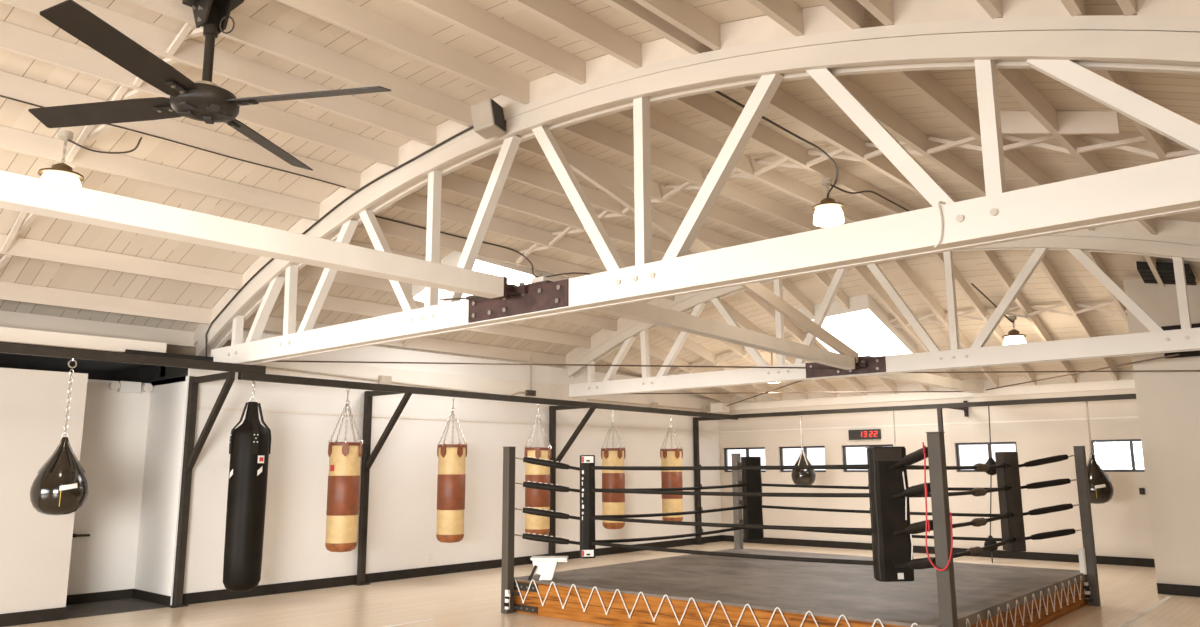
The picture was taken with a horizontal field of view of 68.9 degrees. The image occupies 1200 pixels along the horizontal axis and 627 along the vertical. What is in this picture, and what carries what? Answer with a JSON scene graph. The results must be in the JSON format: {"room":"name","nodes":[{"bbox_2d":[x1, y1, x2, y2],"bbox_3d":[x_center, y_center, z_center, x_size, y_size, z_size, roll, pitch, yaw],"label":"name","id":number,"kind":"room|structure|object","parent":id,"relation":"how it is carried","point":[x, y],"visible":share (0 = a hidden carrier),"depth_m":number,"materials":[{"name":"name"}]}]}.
{"room":"exercise studio","nodes":[
{"label":"exercise studio","id":0,"kind":"room"},
{"bbox_2d":[0,342,151,372],"bbox_3d":[-9.896,-0.070,6.984,2.580,0.020,12.240,-9,-13,41],"label":"ceiling","id":1,"kind":"structure","parent":0,"point":[15,360],"depth_m":11.02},
{"bbox_2d":[71,379,150,594],"bbox_3d":[-6.519,2.064,10.211,0.150,2.640,2.420,-9,-13,41],"label":"wall","id":2,"kind":"structure","parent":0,"point":[124,416],"depth_m":10.75,"materials":[{"name":"paint"}]},
{"bbox_2d":[67,424,103,594],"bbox_3d":[-6.496,2.248,10.030,0.074,1.985,1.330,-9,-13,41],"label":"door","id":3,"kind":"structure","parent":2,"relation":"in","point":[92,435],"depth_m":10.45,"materials":[{"name":"paint"}]},
{"bbox_2d":[109,381,152,392],"bbox_3d":[-5.882,0.920,10.940,0.130,0.140,0.500,-9,-13,41],"label":"emergency light","id":4,"kind":"object","parent":2,"relation":"attached to","point":[120,386],"visible":1,"depth_m":10.93,"materials":[{"name":"white plastic"}]},
{"bbox_2d":[66,598,167,618],"bbox_3d":[-6.016,3.292,9.606,1.100,0.006,2.100,-9,-13,41],"label":"floor","id":5,"kind":"structure","parent":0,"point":[79,610],"depth_m":9.96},
{"bbox_2d":[66,589,170,605],"bbox_3d":[-5.705,3.305,10.002,1.050,0.104,1.100,-9,-13,41],"label":"baseboard","id":6,"kind":"structure","parent":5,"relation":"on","point":[126,593],"depth_m":10.41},
{"bbox_2d":[134,376,196,604],"bbox_3d":[-5.309,2.129,10.674,1.050,2.660,0.120,-9,-13,41],"label":"wall","id":7,"kind":"structure","parent":0,"point":[160,502],"depth_m":10.60,"materials":[{"name":"paint"}]},
{"bbox_2d":[0,331,721,613],"bbox_3d":[-6.122,1.717,11.018,2.680,3.600,23.650,-9,-13,41],"label":"wall","id":8,"kind":"structure","parent":0,"point":[402,503],"depth_m":12.12,"materials":[{"name":"paint"}]},
{"bbox_2d":[0,606,67,626],"bbox_3d":[-9.320,2.476,5.208,0.152,0.125,11.020,-9,-13,41],"label":"baseboard","id":9,"kind":"structure","parent":8,"relation":"attached to","point":[53,614],"depth_m":9.00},
{"bbox_2d":[0,327,166,352],"bbox_3d":[-9.044,-0.322,5.968,0.080,0.145,11.800,-9,-13,41],"label":"trim","id":10,"kind":"structure","parent":8,"relation":"attached to","point":[12,335],"depth_m":9.60,"materials":[{"name":"paint"}]},
{"bbox_2d":[122,349,213,360],"bbox_3d":[-5.116,0.530,10.364,0.180,0.100,1.010,-9,-13,41],"label":"trim","id":11,"kind":"structure","parent":8,"relation":"attached to","point":[127,351],"depth_m":10.28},
{"bbox_2d":[258,365,535,395],"bbox_3d":[-2.889,1.010,12.752,0.075,0.188,5.410,-9,-13,41],"label":"conduit","id":12,"kind":"object","parent":8,"relation":"attached to","point":[382,379],"visible":0.69,"depth_m":12.49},
{"bbox_2d":[182,535,721,604],"bbox_3d":[-1.174,4.029,14.278,0.022,0.125,11.358,-9,-13,41],"label":"baseboard","id":13,"kind":"structure","parent":8,"relation":"attached to","point":[269,589],"depth_m":12.30,"materials":[{"name":"wood"}]},
{"bbox_2d":[197,359,719,432],"bbox_3d":[-1.142,1.512,14.763,0.035,0.710,11.280,-9,-13,41],"label":"trim","id":14,"kind":"structure","parent":8,"relation":"attached to","point":[461,382],"depth_m":13.69,"materials":[{"name":"paint"}]},
{"bbox_2d":[587,399,728,412],"bbox_3d":[1.201,1.760,17.020,0.500,0.200,4.020,-9,-13,41],"label":"beam","id":15,"kind":"structure","parent":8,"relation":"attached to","point":[714,407],"depth_m":18.14,"materials":[{"name":"paint"}]},
{"bbox_2d":[196,15,1199,364],"bbox_3d":[-0.616,-0.868,7.377,11.790,1.823,0.250,-9,-13,41],"label":"roof truss","id":16,"kind":"object","parent":8,"relation":"attached to","point":[1065,49],"visible":0.89,"depth_m":5.75,"materials":[{"name":"paint"}]},
{"bbox_2d":[0,310,208,346],"bbox_3d":[-7.034,-0.185,8.840,0.481,0.415,6.140,-9,-13,41],"label":"joist","id":17,"kind":"object","parent":16,"relation":"on","point":[8,319],"visible":0.84,"depth_m":10.35,"materials":[{"name":"paint"}]},
{"bbox_2d":[0,255,238,324],"bbox_3d":[-6.578,-0.538,8.493,0.760,0.511,6.140,-9,-13,41],"label":"joist","id":18,"kind":"object","parent":16,"relation":"on","point":[15,292],"visible":0.83,"depth_m":10.00,"materials":[{"name":"paint"}]},
{"bbox_2d":[0,212,271,289],"bbox_3d":[-5.976,-0.951,8.027,0.868,0.494,6.140,-9,-13,41],"label":"joist","id":19,"kind":"object","parent":16,"relation":"on","point":[11,244],"visible":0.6,"depth_m":9.40,"materials":[{"name":"paint"}]},
{"bbox_2d":[0,124,354,220],"bbox_3d":[-4.778,-1.604,7.069,0.767,0.354,6.140,-9,-13,41],"label":"joist","id":20,"kind":"object","parent":16,"relation":"on","point":[11,139],"visible":0.77,"depth_m":8.21,"materials":[{"name":"paint"}]},
{"bbox_2d":[0,71,394,190],"bbox_3d":[-4.250,-1.824,6.634,0.657,0.294,6.140,-9,-13,41],"label":"joist","id":21,"kind":"object","parent":16,"relation":"on","point":[11,85],"visible":0.59,"depth_m":7.77,"materials":[{"name":"paint"}]},
{"bbox_2d":[0,20,431,166],"bbox_3d":[-3.785,-1.984,6.247,0.596,0.256,6.140,-9,-13,41],"label":"joist","id":22,"kind":"object","parent":16,"relation":"on","point":[15,39],"visible":0.65,"depth_m":7.41,"materials":[{"name":"paint"}]},
{"bbox_2d":[0,0,468,146],"bbox_3d":[-3.357,-2.104,5.886,0.556,0.227,6.140,-9,-13,41],"label":"joist","id":23,"kind":"object","parent":16,"relation":"on","point":[180,47],"visible":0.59,"depth_m":6.90,"materials":[{"name":"paint"}]},
{"bbox_2d":[0,170,528,300],"bbox_3d":[-2.727,-0.516,5.220,0.719,0.160,5.990,-9,-13,41],"label":"tie beam","id":24,"kind":"structure","parent":16,"relation":"attached to","point":[18,192],"depth_m":5.33,"materials":[{"name":"paint"}]},
{"bbox_2d":[126,0,524,126],"bbox_3d":[-2.885,-2.205,5.481,0.714,0.206,6.140,-9,-13,41],"label":"joist","id":25,"kind":"object","parent":16,"relation":"on","point":[248,31],"visible":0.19,"depth_m":6.81,"materials":[{"name":"paint"}]},
{"bbox_2d":[28,0,390,170],"bbox_3d":[-2.541,-1.675,5.678,1.863,0.802,1.863,7,-12,-34],"label":"ceiling fan","id":26,"kind":"object","parent":25,"relation":"hanging from","point":[204,100],"visible":1,"depth_m":5.57,"materials":[{"name":"metal"}]},
{"bbox_2d":[205,126,473,356],"bbox_3d":[-2.900,-0.598,9.228,5.310,1.669,0.034,-9,-13,41],"label":"cable","id":27,"kind":"object","parent":16,"relation":"attached to","point":[471,127],"visible":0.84,"depth_m":9.09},
{"bbox_2d":[277,0,579,103],"bbox_3d":[-2.375,-2.283,5.039,0.655,0.211,6.140,-9,-13,41],"label":"joist","id":28,"kind":"object","parent":16,"relation":"on","point":[347,15],"visible":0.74,"depth_m":6.65,"materials":[{"name":"paint"}]},
{"bbox_2d":[471,99,505,138],"bbox_3d":[-0.936,-1.650,7.492,0.245,0.274,0.299,-4,-11,21],"label":"loudspeaker","id":29,"kind":"object","parent":16,"relation":"attached to","point":[488,119],"visible":1,"depth_m":7.37,"materials":[{"name":"white plastic"}]},
{"bbox_2d":[491,99,505,131],"bbox_3d":[-0.859,-1.681,7.424,0.049,0.227,0.200,-4,-11,21],"label":"speaker grille","id":30,"kind":"object","parent":29,"relation":"attached to","point":[498,123],"depth_m":7.39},
{"bbox_2d":[403,0,635,84],"bbox_3d":[-1.916,-2.324,4.636,0.576,0.234,6.140,-9,-13,41],"label":"joist","id":31,"kind":"object","parent":16,"relation":"on","point":[463,14],"visible":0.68,"depth_m":6.47,"materials":[{"name":"paint"}]},
{"bbox_2d":[273,360,807,368],"bbox_3d":[-0.794,0.675,11.575,7.600,0.059,0.022,2,-10,-11],"label":"cable","id":32,"kind":"object","parent":16,"relation":"attached to","point":[279,360],"visible":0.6,"depth_m":11.54,"materials":[{"name":"metal"}]},
{"bbox_2d":[507,0,692,67],"bbox_3d":[-1.502,-2.336,4.269,0.537,0.252,6.140,-9,-13,41],"label":"joist","id":33,"kind":"object","parent":16,"relation":"on","point":[562,14],"visible":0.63,"depth_m":6.30,"materials":[{"name":"paint"}]},
{"bbox_2d":[602,0,704,54],"bbox_3d":[-1.287,-2.337,4.077,0.050,0.190,6.140,-9,-13,41],"label":"joist","id":34,"kind":"object","parent":16,"relation":"on","point":[630,8],"visible":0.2,"depth_m":5.92,"materials":[{"name":"paint"}]},
{"bbox_2d":[633,0,794,50],"bbox_3d":[-0.928,-2.311,3.752,0.647,0.303,6.140,-9,-13,41],"label":"joist","id":35,"kind":"object","parent":16,"relation":"on","point":[679,13],"visible":0.68,"depth_m":5.94,"materials":[{"name":"paint"}]},
{"bbox_2d":[747,0,851,36],"bbox_3d":[-0.539,-2.272,3.398,0.400,0.272,6.140,-9,-13,41],"label":"joist","id":36,"kind":"object","parent":16,"relation":"on","point":[798,21],"visible":0.63,"depth_m":5.61,"materials":[{"name":"paint"}]},
{"bbox_2d":[817,0,865,28],"bbox_3d":[-0.378,-2.251,3.250,0.050,0.190,6.140,-9,-13,41],"label":"joist","id":37,"kind":"object","parent":16,"relation":"on","point":[851,12],"visible":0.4,"depth_m":5.34,"materials":[{"name":"paint"}]},
{"bbox_2d":[857,0,990,25],"bbox_3d":[-0.006,-2.175,2.905,0.618,0.357,6.140,-9,-13,41],"label":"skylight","id":38,"kind":"object","parent":16,"relation":"on","point":[888,12],"visible":0.69,"depth_m":5.15,"materials":[{"name":"paint"}]},
{"bbox_2d":[976,0,1070,18],"bbox_3d":[0.371,-2.085,2.553,0.401,0.310,6.140,-9,-13,41],"label":"joist","id":39,"kind":"object","parent":16,"relation":"on","point":[994,8],"visible":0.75,"depth_m":4.77,"materials":[{"name":"paint"}]},
{"bbox_2d":[1116,0,1199,16],"bbox_3d":[0.916,-1.909,2.036,0.590,0.411,6.140,-9,-13,41],"label":"joist","id":40,"kind":"object","parent":16,"relation":"on","point":[1128,7],"visible":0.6,"depth_m":4.34,"materials":[{"name":"paint"}]},
{"bbox_2d":[563,230,1199,397],"bbox_3d":[3.612,-0.057,12.112,11.790,1.823,0.250,-9,-13,41],"label":"roof truss","id":41,"kind":"object","parent":8,"relation":"attached to","point":[1187,338],"visible":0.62,"depth_m":11.21,"materials":[{"name":"paint"}]},
{"bbox_2d":[243,314,588,366],"bbox_3d":[-2.481,0.294,13.180,0.620,0.453,6.380,-9,-13,41],"label":"joist","id":42,"kind":"object","parent":41,"relation":"on","point":[273,324],"visible":0.45,"depth_m":13.92,"materials":[{"name":"paint"}]},
{"bbox_2d":[275,288,615,347],"bbox_3d":[-2.025,-0.030,12.828,0.620,0.418,6.380,-9,-13,41],"label":"joist","id":43,"kind":"object","parent":41,"relation":"on","point":[331,303],"visible":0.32,"depth_m":13.49,"materials":[{"name":"paint"}]},
{"bbox_2d":[298,264,633,330],"bbox_3d":[-1.569,-0.319,12.470,0.619,0.384,6.380,-9,-13,41],"label":"joist","id":44,"kind":"object","parent":41,"relation":"on","point":[308,271],"visible":0.2,"depth_m":11.46,"materials":[{"name":"paint"}]},
{"bbox_2d":[349,240,670,306],"bbox_3d":[-1.112,-0.574,12.106,0.618,0.353,6.380,-9,-13,41],"label":"joist","id":45,"kind":"object","parent":41,"relation":"on","point":[659,302],"visible":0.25,"depth_m":11.07,"materials":[{"name":"paint"}]},
{"bbox_2d":[356,215,686,300],"bbox_3d":[-0.655,-0.798,11.736,0.618,0.322,6.380,-9,-13,41],"label":"joist","id":46,"kind":"object","parent":41,"relation":"on","point":[390,228],"visible":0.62,"depth_m":11.36,"materials":[{"name":"paint"}]},
{"bbox_2d":[390,193,655,266],"bbox_3d":[-0.198,-0.991,11.361,0.617,0.293,6.380,-9,-13,41],"label":"joist","id":47,"kind":"object","parent":41,"relation":"on","point":[415,203],"visible":0.46,"depth_m":10.83,"materials":[{"name":"paint"}]},
{"bbox_2d":[427,173,693,254],"bbox_3d":[0.259,-1.154,10.981,0.616,0.264,6.380,-9,-13,41],"label":"joist","id":48,"kind":"object","parent":41,"relation":"on","point":[451,182],"visible":0.34,"depth_m":10.30,"materials":[{"name":"paint"}]},
{"bbox_2d":[468,154,747,247],"bbox_3d":[0.717,-1.288,10.596,0.616,0.236,6.380,-9,-13,41],"label":"joist","id":49,"kind":"object","parent":41,"relation":"on","point":[518,172],"visible":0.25,"depth_m":10.02,"materials":[{"name":"paint"}]},
{"bbox_2d":[518,137,791,239],"bbox_3d":[1.174,-1.393,10.205,0.615,0.209,6.380,-9,-13,41],"label":"joist","id":50,"kind":"object","parent":41,"relation":"on","point":[672,195],"visible":0.45,"depth_m":10.13,"materials":[{"name":"paint"}]},
{"bbox_2d":[559,120,826,230],"bbox_3d":[1.632,-1.470,9.810,0.615,0.201,6.380,-9,-13,41],"label":"joist","id":51,"kind":"object","parent":41,"relation":"on","point":[593,132],"visible":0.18,"depth_m":9.40,"materials":[{"name":"paint"}]},
{"bbox_2d":[554,137,858,362],"bbox_3d":[1.515,-0.437,9.737,0.050,1.485,6.191,-9,-13,39],"label":"brace","id":52,"kind":"object","parent":41,"relation":"attached to","point":[579,164],"visible":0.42,"depth_m":8.84,"materials":[{"name":"paint"}]},
{"bbox_2d":[613,108,874,222],"bbox_3d":[2.090,-1.518,9.409,0.616,0.228,6.380,-9,-13,41],"label":"joist","id":53,"kind":"object","parent":41,"relation":"on","point":[662,125],"visible":0.48,"depth_m":9.12,"materials":[{"name":"paint"}]},
{"bbox_2d":[672,93,916,213],"bbox_3d":[2.549,-1.538,9.003,0.616,0.256,6.380,-9,-13,41],"label":"joist","id":54,"kind":"object","parent":41,"relation":"on","point":[704,105],"visible":0.45,"depth_m":8.68,"materials":[{"name":"paint"}]},
{"bbox_2d":[812,178,844,226],"bbox_3d":[2.414,-1.180,9.264,0.332,0.496,0.332,-9,-13,41],"label":"pendant lamp","id":55,"kind":"object","parent":54,"relation":"hanging from","point":[828,213],"visible":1,"depth_m":9.14,"materials":[{"name":"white glass"}]},
{"bbox_2d":[714,91,838,196],"bbox_3d":[1.658,-1.538,7.873,0.331,0.169,3.243,-7,-12,33],"label":"cable","id":56,"kind":"object","parent":55,"relation":"attached to","point":[717,92],"visible":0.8,"depth_m":7.89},
{"bbox_2d":[632,391,962,393],"bbox_3d":[3.154,1.398,15.426,6.741,0.019,0.022,0,-10,1],"label":"cable","id":57,"kind":"object","parent":41,"relation":"attached to","point":[875,391],"visible":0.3,"depth_m":15.41,"materials":[{"name":"metal"}]},
{"bbox_2d":[705,45,959,201],"bbox_3d":[3.007,-1.530,8.592,0.617,0.284,6.380,-9,-13,41],"label":"joist","id":58,"kind":"object","parent":41,"relation":"on","point":[782,102],"visible":0.3,"depth_m":8.03,"materials":[{"name":"paint"}]},
{"bbox_2d":[870,373,982,393],"bbox_3d":[5.182,1.044,13.717,0.140,0.155,4.490,-9,-13,41],"label":"tie beam","id":59,"kind":"structure","parent":41,"relation":"attached to","point":[918,378],"depth_m":13.77,"materials":[{"name":"paint"}]},
{"bbox_2d":[809,75,1088,229],"bbox_3d":[3.466,-1.491,8.176,0.618,0.313,6.380,-9,-13,41],"label":"joist","id":60,"kind":"object","parent":41,"relation":"on","point":[928,146],"visible":0.43,"depth_m":7.88,"materials":[{"name":"paint"}]},
{"bbox_2d":[865,18,1150,233],"bbox_3d":[3.925,-1.422,7.754,0.618,0.343,6.380,-9,-13,41],"label":"joist","id":61,"kind":"object","parent":41,"relation":"on","point":[922,82],"visible":0.43,"depth_m":7.29,"materials":[{"name":"paint"}]},
{"bbox_2d":[908,370,1199,372],"bbox_3d":[5.699,0.742,11.138,3.890,0.176,0.018,-5,-11,23],"label":"cable","id":62,"kind":"object","parent":41,"relation":"attached to","point":[1145,370],"visible":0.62,"depth_m":11.08,"materials":[{"name":"metal"}]},
{"bbox_2d":[996,69,1199,238],"bbox_3d":[4.384,-1.322,7.327,0.619,0.374,6.380,-9,-13,41],"label":"joist","id":63,"kind":"object","parent":41,"relation":"on","point":[1014,81],"visible":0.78,"depth_m":7.02,"materials":[{"name":"paint"}]},
{"bbox_2d":[1000,111,1119,133],"bbox_3d":[3.559,-1.498,6.837,0.850,0.415,0.040,-9,-13,41],"label":"header board","id":64,"kind":"object","parent":63,"relation":"attached to","point":[1012,122],"visible":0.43,"depth_m":6.75,"materials":[{"name":"paint"}]},
{"bbox_2d":[1096,70,1199,213],"bbox_3d":[4.843,-1.189,6.894,0.619,0.406,6.380,-9,-13,41],"label":"joist","id":65,"kind":"object","parent":41,"relation":"on","point":[1159,143],"visible":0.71,"depth_m":6.49,"materials":[{"name":"paint"}]},
{"bbox_2d":[1144,256,1164,287],"bbox_3d":[7.885,-0.108,11.459,0.617,1.482,4.648,-9,-13,41],"label":"joist","id":66,"kind":"object","parent":41,"relation":"on","point":[1151,261],"visible":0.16,"depth_m":10.68,"materials":[{"name":"paint"}]},
{"bbox_2d":[1136,261,1195,284],"bbox_3d":[6.989,-0.497,10.793,0.540,0.321,0.400,-9,-13,41],"label":"ceiling vent","id":67,"kind":"object","parent":66,"relation":"attached to","point":[1165,271],"visible":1,"depth_m":10.74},
{"bbox_2d":[0,0,1199,395],"bbox_3d":[-1.026,-1.164,6.927,12.370,1.855,23.800,-9,-13,41],"label":"ceiling","id":68,"kind":"structure","parent":0,"point":[1179,94],"depth_m":8.90,"materials":[{"name":"wood"}]},
{"bbox_2d":[38,130,83,186],"bbox_3d":[-4.434,-1.227,7.210,0.332,0.567,0.332,-9,-13,41],"label":"pendant lamp","id":69,"kind":"object","parent":68,"relation":"hanging from","point":[59,172],"visible":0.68,"depth_m":7.13,"materials":[{"name":"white glass"}]},
{"bbox_2d":[0,95,345,187],"bbox_3d":[-4.467,-1.641,6.770,0.014,0.020,5.700,-9,-13,41],"label":"cable","id":70,"kind":"object","parent":68,"relation":"attached to","point":[0,95],"visible":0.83,"depth_m":7.75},
{"bbox_2d":[412,251,567,304],"bbox_3d":[-1.514,-0.414,12.181,1.374,0.661,1.944,-9,-13,41],"label":"skylight","id":71,"kind":"object","parent":68,"relation":"attached to","point":[515,275],"visible":0.07,"depth_m":11.69,"materials":[{"name":"glass"}]},
{"bbox_2d":[531,276,867,369],"bbox_3d":[1.397,0.268,9.809,0.616,0.307,6.314,-9,-13,41],"label":"tie beam","id":72,"kind":"structure","parent":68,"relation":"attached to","point":[638,311],"depth_m":9.39,"materials":[{"name":"paint"}]},
{"bbox_2d":[798,294,917,356],"bbox_3d":[4.328,0.321,14.678,1.324,0.913,1.744,-9,-13,41],"label":"skylight","id":73,"kind":"object","parent":68,"relation":"attached to","point":[865,327],"visible":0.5,"depth_m":14.32,"materials":[{"name":"glass"}]},
{"bbox_2d":[6,541,1199,626],"bbox_3d":[-1.673,2.834,6.821,14.350,0.100,23.800,-9,-13,41],"label":"floor","id":74,"kind":"structure","parent":0,"point":[468,598],"depth_m":9.96,"materials":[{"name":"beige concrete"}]},
{"bbox_2d":[0,342,1135,607],"bbox_3d":[-0.063,1.861,9.550,8.350,2.745,17.520,-9,-13,41],"label":"frame","id":75,"kind":"object","parent":74,"relation":"on","point":[191,453],"visible":0.92,"depth_m":11.85,"materials":[{"name":"black metal"}]},
{"bbox_2d":[30,358,88,515],"bbox_3d":[-5.243,1.187,8.573,0.492,1.552,0.490,-9,-13,41],"label":"bag","id":76,"kind":"object","parent":75,"relation":"hanging from","point":[61,487],"visible":1,"depth_m":8.36,"materials":[{"name":"black leather"}]},
{"bbox_2d":[223,380,270,591],"bbox_3d":[-3.986,1.877,9.901,0.410,2.446,0.410,0,-10,-2],"label":"bag","id":77,"kind":"object","parent":75,"relation":"hanging from","point":[250,442],"visible":1,"depth_m":9.71,"materials":[{"name":"black leather"}]},
{"bbox_2d":[325,388,362,551],"bbox_3d":[-3.178,1.923,10.830,0.407,2.010,0.412,6,-12,-33],"label":"bag","id":78,"kind":"object","parent":75,"relation":"hanging from","point":[343,490],"visible":1,"depth_m":10.65,"materials":[{"name":"beige leather"}]},
{"bbox_2d":[436,397,466,542],"bbox_3d":[-2.045,2.144,12.079,0.409,1.995,0.411,-9,-13,41],"label":"bag","id":79,"kind":"object","parent":75,"relation":"hanging from","point":[451,475],"visible":1,"depth_m":11.89,"materials":[{"name":"beige leather"}]},
{"bbox_2d":[524,404,551,534],"bbox_3d":[-0.948,2.374,13.328,0.412,2.003,0.412,-9,-13,41],"label":"bag","id":80,"kind":"object","parent":75,"relation":"hanging from","point":[534,498],"visible":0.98,"depth_m":13.13,"materials":[{"name":"beige leather"}]},
{"bbox_2d":[601,410,624,529],"bbox_3d":[0.214,2.595,14.619,0.412,1.983,0.407,-8,-12,36],"label":"bag","id":81,"kind":"object","parent":75,"relation":"hanging from","point":[612,503],"visible":1,"depth_m":14.45,"materials":[{"name":"beige leather"}]},
{"bbox_2d":[660,414,682,520],"bbox_3d":[1.300,2.807,15.848,0.412,1.961,0.407,-1,-10,6],"label":"bag","id":82,"kind":"object","parent":75,"relation":"hanging from","point":[669,457],"visible":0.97,"depth_m":15.66,"materials":[{"name":"beige leather"}]},
{"bbox_2d":[791,415,815,484],"bbox_3d":[3.830,2.583,16.546,0.451,1.372,0.451,-9,-13,41],"label":"bag","id":83,"kind":"object","parent":75,"relation":"hanging from","point":[801,476],"visible":0.96,"depth_m":16.33,"materials":[{"name":"black leather"}]},
{"bbox_2d":[984,406,997,562],"bbox_3d":[6.358,2.770,14.257,0.325,2.520,0.230,-9,-13,41],"label":"bag","id":84,"kind":"object","parent":75,"relation":"hanging from","point":[990,461],"visible":0.78,"depth_m":14.20,"materials":[{"name":"black leather"}]},
{"bbox_2d":[1077,401,1113,503],"bbox_3d":[7.505,2.102,13.346,0.480,1.582,0.480,-9,-13,41],"label":"bag","id":85,"kind":"object","parent":75,"relation":"hanging from","point":[1101,490],"visible":0.87,"depth_m":13.09,"materials":[{"name":"black leather"}]},
{"bbox_2d":[501,432,1100,626],"bbox_3d":[2.304,2.369,9.791,4.876,1.803,4.769,-9,-13,41],"label":"ring","id":86,"kind":"object","parent":74,"relation":"on","point":[739,586],"visible":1,"depth_m":8.89,"materials":[{"name":"brown wood"}]},
{"bbox_2d":[528,556,567,580],"bbox_3d":[-0.561,2.770,9.502,0.425,0.240,0.200,-1,-10,1],"label":"step stool","id":87,"kind":"object","parent":86,"relation":"on","point":[545,566],"visible":1,"depth_m":9.43,"materials":[{"name":"white plastic"}]},
{"bbox_2d":[922,442,952,570],"bbox_3d":[2.531,1.441,6.569,0.198,0.944,0.130,-5,-11,23],"label":"cord","id":88,"kind":"object","parent":86,"relation":"hanging from","point":[924,447],"visible":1,"depth_m":6.58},
{"bbox_2d":[719,369,1153,558],"bbox_3d":[6.865,2.610,15.183,12.350,3.150,0.200,-9,-13,41],"label":"wall","id":89,"kind":"structure","parent":0,"point":[1121,525],"depth_m":15.34,"materials":[{"name":"paint"}]},
{"bbox_2d":[848,429,880,439],"bbox_3d":[5.046,2.309,16.676,0.630,0.190,0.070,-9,-13,41],"label":"wall clock","id":90,"kind":"object","parent":89,"relation":"attached to","point":[865,434],"visible":1,"depth_m":16.64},
{"bbox_2d":[719,379,1138,432],"bbox_3d":[5.729,1.774,16.178,8.450,0.605,0.040,-9,-13,41],"label":"trim","id":91,"kind":"structure","parent":89,"relation":"attached to","point":[1120,384],"depth_m":15.80,"materials":[{"name":"paint"}]},
{"bbox_2d":[601,353,730,403],"bbox_3d":[1.476,1.215,16.955,0.618,0.848,4.648,-9,-13,41],"label":"joist","id":92,"kind":"object","parent":91,"relation":"on","point":[724,398],"visible":0.55,"depth_m":16.88,"materials":[{"name":"paint"}]},
{"bbox_2d":[631,338,755,402],"bbox_3d":[1.933,1.020,16.580,0.617,1.097,4.648,-9,-13,41],"label":"joist","id":93,"kind":"object","parent":91,"relation":"on","point":[655,352],"visible":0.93,"depth_m":16.55,"materials":[{"name":"paint"}]},
{"bbox_2d":[653,326,781,400],"bbox_3d":[2.391,0.843,16.202,0.617,1.310,4.648,-9,-13,41],"label":"joist","id":94,"kind":"object","parent":91,"relation":"on","point":[671,334],"visible":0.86,"depth_m":16.13,"materials":[{"name":"paint"}]},
{"bbox_2d":[686,311,807,399],"bbox_3d":[2.848,0.682,15.821,0.616,1.490,4.648,-9,-13,41],"label":"joist","id":95,"kind":"object","parent":91,"relation":"on","point":[740,350],"visible":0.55,"depth_m":16.07,"materials":[{"name":"paint"}]},
{"bbox_2d":[710,299,835,397],"bbox_3d":[3.305,0.537,15.438,0.616,1.637,4.648,-9,-13,41],"label":"joist","id":96,"kind":"object","parent":91,"relation":"on","point":[740,319],"visible":0.31,"depth_m":15.23,"materials":[{"name":"paint"}]},
{"bbox_2d":[742,290,865,395],"bbox_3d":[3.763,0.408,15.051,0.616,1.754,4.648,-9,-13,41],"label":"joist","id":97,"kind":"object","parent":91,"relation":"on","point":[789,326],"visible":0.4,"depth_m":14.95,"materials":[{"name":"paint"}]},
{"bbox_2d":[782,278,896,393],"bbox_3d":[4.220,0.293,14.662,0.615,1.841,4.648,-9,-13,41],"label":"joist","id":98,"kind":"object","parent":91,"relation":"on","point":[796,294],"visible":0.29,"depth_m":14.07,"materials":[{"name":"paint"}]},
{"bbox_2d":[813,272,928,390],"bbox_3d":[4.678,0.192,14.271,0.615,1.898,4.648,-9,-13,41],"label":"joist","id":99,"kind":"object","parent":91,"relation":"on","point":[825,280],"visible":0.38,"depth_m":13.71,"materials":[{"name":"paint"}]},
{"bbox_2d":[851,265,961,379],"bbox_3d":[5.136,0.106,13.877,0.614,1.926,4.648,-9,-13,41],"label":"joist","id":100,"kind":"object","parent":91,"relation":"on","point":[862,272],"visible":0.52,"depth_m":13.67,"materials":[{"name":"paint"}]},
{"bbox_2d":[892,259,998,387],"bbox_3d":[5.594,0.035,13.480,0.615,1.925,4.648,-9,-13,41],"label":"joist","id":101,"kind":"object","parent":91,"relation":"on","point":[903,267],"visible":0.74,"depth_m":13.33,"materials":[{"name":"paint"}]},
{"bbox_2d":[934,253,1036,385],"bbox_3d":[6.052,-0.023,13.081,0.615,1.896,4.648,-9,-13,41],"label":"joist","id":102,"kind":"object","parent":91,"relation":"on","point":[960,281],"visible":0.62,"depth_m":13.00,"materials":[{"name":"paint"}]},
{"bbox_2d":[980,250,1075,382],"bbox_3d":[6.510,-0.066,12.679,0.616,1.837,4.648,-9,-13,41],"label":"joist","id":103,"kind":"object","parent":91,"relation":"on","point":[990,257],"visible":0.76,"depth_m":12.65,"materials":[{"name":"paint"}]},
{"bbox_2d":[1030,250,1121,380],"bbox_3d":[6.968,-0.095,12.275,0.616,1.749,4.648,-9,-13,41],"label":"joist","id":104,"kind":"object","parent":91,"relation":"on","point":[1045,264],"visible":0.76,"depth_m":12.24,"materials":[{"name":"paint"}]},
{"bbox_2d":[1085,252,1127,324],"bbox_3d":[7.427,-0.109,11.868,0.616,1.631,4.648,-9,-13,41],"label":"joist","id":105,"kind":"object","parent":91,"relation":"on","point":[1093,256],"visible":0.24,"depth_m":11.43,"materials":[{"name":"paint"}]},
{"bbox_2d":[722,535,1154,566],"bbox_3d":[6.931,4.065,14.725,11.600,0.125,0.022,-9,-13,41],"label":"baseboard","id":106,"kind":"structure","parent":89,"relation":"attached to","point":[1110,560],"depth_m":14.90,"materials":[{"name":"wood"}]},
{"bbox_2d":[1091,439,1144,471],"bbox_3d":[8.385,2.252,13.858,1.040,0.510,0.062,-9,-13,41],"label":"window","id":107,"kind":"structure","parent":89,"relation":"in","point":[1130,441],"depth_m":13.85,"materials":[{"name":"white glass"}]},
{"bbox_2d":[1123,280,1199,596],"bbox_3d":[8.020,1.308,10.001,3.170,3.907,0.172,-9,-13,41],"label":"wall","id":108,"kind":"structure","parent":0,"point":[1168,403],"depth_m":10.74,"materials":[{"name":"paint"}]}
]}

